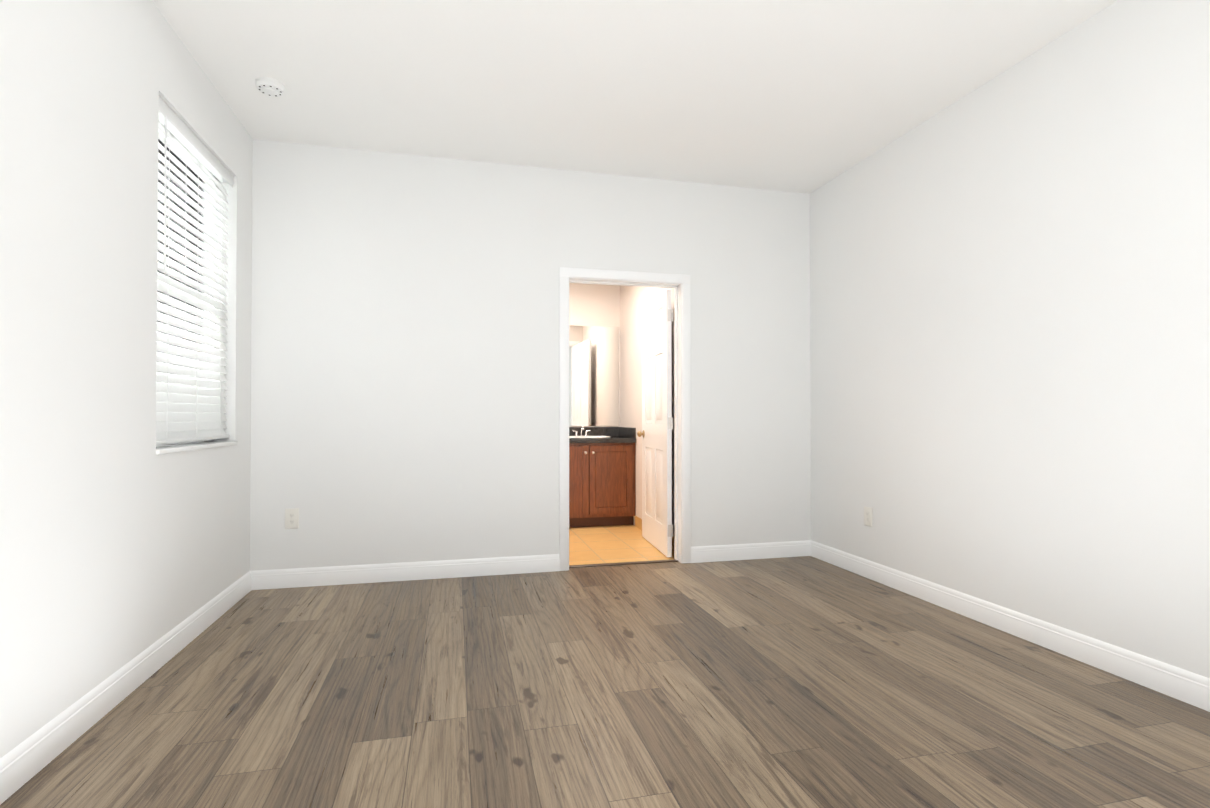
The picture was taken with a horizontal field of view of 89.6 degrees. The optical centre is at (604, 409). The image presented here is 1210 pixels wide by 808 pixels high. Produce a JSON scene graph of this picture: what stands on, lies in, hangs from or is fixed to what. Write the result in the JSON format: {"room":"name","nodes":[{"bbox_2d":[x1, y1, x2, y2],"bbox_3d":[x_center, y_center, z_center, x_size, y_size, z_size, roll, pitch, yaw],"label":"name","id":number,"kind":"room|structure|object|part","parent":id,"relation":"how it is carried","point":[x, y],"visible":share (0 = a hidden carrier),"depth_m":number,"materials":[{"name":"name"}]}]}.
{"room":"empty bedroom","nodes":[
{"label":"empty bedroom","id":0,"kind":"room"},
{"bbox_2d":[0,0,252,757],"bbox_3d":[-1.651,-0.318,1.154,0.200,2.800,5.645,0,-1,-14],"label":"wall","id":1,"kind":"structure","parent":0,"point":[122,543],"depth_m":2.15,"materials":[{"name":"paint"}]},
{"bbox_2d":[0,571,255,804],"bbox_3d":[-1.554,1.025,1.194,0.015,0.116,5.305,0,-1,-14],"label":"baseboard","id":2,"kind":"structure","parent":1,"relation":"attached to","point":[34,754],"depth_m":2.18,"materials":[{"name":"paint"}]},
{"bbox_2d":[156,121,214,446],"bbox_3d":[-2.138,-0.591,3.023,0.068,1.530,0.960,0,-1,-14],"label":"window","id":3,"kind":"structure","parent":1,"relation":"in","point":[183,191],"depth_m":3.18,"materials":[{"name":"clear glass"}]},
{"bbox_2d":[156,96,233,444],"bbox_3d":[-2.056,-0.599,3.043,0.076,1.510,0.954,0,-1,-14],"label":"window blinds","id":4,"kind":"object","parent":3,"relation":"attached to","point":[186,411],"visible":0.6,"depth_m":3.01,"materials":[{"name":"white plastic"}]},
{"bbox_2d":[156,441,237,454],"bbox_3d":[-2.062,0.185,3.033,0.124,0.022,0.959,0,-1,-14],"label":"window sill","id":5,"kind":"structure","parent":1,"relation":"attached to","point":[181,448],"depth_m":2.94,"materials":[{"name":"wood"}]},
{"bbox_2d":[250,139,810,570],"bbox_3d":[-0.320,-0.281,4.317,3.900,2.800,0.140,0,-1,-14],"label":"wall","id":6,"kind":"structure","parent":0,"point":[405,359],"depth_m":4.10,"materials":[{"name":"paint"}]},
{"bbox_2d":[285,508,298,528],"bbox_3d":[-1.965,0.683,3.824,0.080,0.125,0.008,0,-1,-14],"label":"electrical outlet","id":7,"kind":"object","parent":6,"relation":"attached to","point":[291,518],"visible":1,"depth_m":3.82,"materials":[{"name":"beige plastic"}]},
{"bbox_2d":[256,554,559,589],"bbox_3d":[-1.240,1.057,3.995,1.906,0.116,0.015,0,-1,-14],"label":"baseboard","id":8,"kind":"structure","parent":6,"relation":"attached to","point":[404,571],"depth_m":3.97,"materials":[{"name":"paint"}]},
{"bbox_2d":[559,267,690,570],"bbox_3d":[0.138,0.064,4.419,0.972,2.111,0.157,0,-1,-14],"label":"door frame","id":9,"kind":"structure","parent":6,"relation":"attached to","point":[565,273],"depth_m":4.44,"materials":[{"name":"paint"}]},
{"bbox_2d":[691,540,807,562],"bbox_3d":[1.094,1.064,4.571,0.966,0.116,0.015,0,-1,-14],"label":"baseboard","id":10,"kind":"structure","parent":6,"relation":"attached to","point":[699,554],"depth_m":4.56,"materials":[{"name":"paint"}]},
{"bbox_2d":[569,283,619,426],"bbox_3d":[-1.094,-0.109,6.283,2.760,2.500,0.100,0,-1,-14],"label":"wall","id":11,"kind":"structure","parent":0,"point":[594,304],"depth_m":6.49,"materials":[{"name":"paint"}]},
{"bbox_2d":[569,427,616,437],"bbox_3d":[-0.599,0.233,6.336,1.568,0.102,0.020,0,-1,-14],"label":"backsplash","id":12,"kind":"structure","parent":11,"relation":"attached to","point":[596,430],"depth_m":6.46,"materials":[{"name":"black stone"}]},
{"bbox_2d":[569,325,618,425],"bbox_3d":[-0.603,-0.359,6.351,1.545,1.058,0.006,0,-1,-14],"label":"mirror","id":13,"kind":"object","parent":11,"relation":"attached to","point":[593,375],"visible":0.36,"depth_m":6.47,"materials":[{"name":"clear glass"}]},
{"bbox_2d":[0,525,1209,807],"bbox_3d":[0.091,1.149,2.636,4.300,0.100,7.720,0,-1,-14],"label":"floor","id":14,"kind":"structure","parent":0,"point":[794,682],"depth_m":2.24,"materials":[{"name":"wood"}]},
{"bbox_2d":[569,442,635,527],"bbox_3d":[-0.521,0.731,6.035,1.558,0.815,0.632,0,-1,-14],"label":"bathroom vanity","id":15,"kind":"object","parent":14,"relation":"on","point":[602,476],"depth_m":5.88,"materials":[{"name":"brown wood"}]},
{"bbox_2d":[569,438,635,441],"bbox_3d":[-0.528,0.302,6.048,1.568,0.043,0.613,0,-1,-14],"label":"countertop","id":16,"kind":"structure","parent":15,"relation":"on","point":[570,439],"depth_m":5.88,"materials":[{"name":"black stone"}]},
{"bbox_2d":[573,426,592,433],"bbox_3d":[-0.236,0.225,6.309,0.200,0.118,0.131,0,-1,-14],"label":"faucet","id":17,"kind":"object","parent":16,"relation":"on","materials":[{"name":"silver metal"}]},
{"bbox_2d":[569,434,612,437],"bbox_3d":[-0.191,0.353,6.124,0.502,0.169,0.403,0,-1,-14],"label":"sink","id":18,"kind":"object","parent":16,"relation":"in","point":[570,435],"depth_m":6.32,"materials":[{"name":"white ceramic"}]},
{"bbox_2d":[569,559,677,567],"bbox_3d":[0.135,1.117,4.421,0.830,0.007,0.055,0,-1,-14],"label":"trim","id":19,"kind":"structure","parent":14,"relation":"on","point":[620,563],"depth_m":4.41,"materials":[{"name":"wood"}]},
{"bbox_2d":[152,0,1117,193],"bbox_3d":[0.339,-1.787,1.662,4.300,0.150,5.645,0,-1,-14],"label":"ceiling","id":20,"kind":"structure","parent":0,"point":[804,96],"depth_m":3.07,"materials":[{"name":"paint"}]},
{"bbox_2d":[255,77,284,96],"bbox_3d":[-1.744,-1.675,3.174,0.136,0.040,0.136,0,-1,-14],"label":"smoke detector","id":21,"kind":"object","parent":20,"relation":"attached to","point":[270,86],"visible":1,"depth_m":3.14,"materials":[{"name":"white plastic"}]},
{"bbox_2d":[620,286,673,535],"bbox_3d":[0.446,-0.117,5.594,0.100,2.500,1.975,0,-1,-14],"label":"wall","id":22,"kind":"structure","parent":0,"point":[634,300],"depth_m":5.98,"materials":[{"name":"paint"}]},
{"bbox_2d":[617,427,635,437],"bbox_3d":[0.223,0.232,6.234,0.020,0.102,0.573,0,-1,-14],"label":"backsplash","id":23,"kind":"structure","parent":22,"relation":"attached to","point":[622,432],"depth_m":6.18,"materials":[{"name":"black stone"}]},
{"bbox_2d":[635,516,673,548],"bbox_3d":[0.462,1.080,5.292,0.009,0.100,1.368,0,-1,-14],"label":"baseboard","id":24,"kind":"structure","parent":22,"relation":"attached to","point":[638,522],"depth_m":5.78,"materials":[{"name":"tile"}]},
{"bbox_2d":[637,290,674,556],"bbox_3d":[0.422,0.106,4.988,0.153,2.025,0.889,0,-1,-10],"label":"door leaf","id":25,"kind":"structure","parent":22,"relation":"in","point":[656,435],"depth_m":4.89,"materials":[{"name":"paint"}]},
{"bbox_3d":[0.527,0.097,4.574,0.001,1.720,0.036,0,-1,-14],"label":"door jamb hinges","id":26,"kind":"part","parent":25,"relation":"part of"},
{"bbox_2d":[810,0,1209,677],"bbox_3d":[2.330,-0.306,2.136,0.200,2.800,5.645,0,-1,-14],"label":"wall","id":27,"kind":"structure","parent":0,"point":[1010,336],"depth_m":2.85,"materials":[{"name":"paint"}]},
{"bbox_2d":[864,506,871,526],"bbox_3d":[1.748,0.711,4.049,0.008,0.125,0.080,0,-1,-14],"label":"electrical outlet","id":28,"kind":"object","parent":27,"relation":"attached to","point":[867,516],"visible":1,"depth_m":4.04,"materials":[{"name":"beige plastic"}]},
{"bbox_2d":[808,540,1209,711],"bbox_3d":[2.219,1.036,2.125,0.015,0.116,5.305,0,-1,-14],"label":"baseboard","id":29,"kind":"structure","parent":27,"relation":"attached to","point":[1183,685],"depth_m":2.83,"materials":[{"name":"paint"}]}
]}

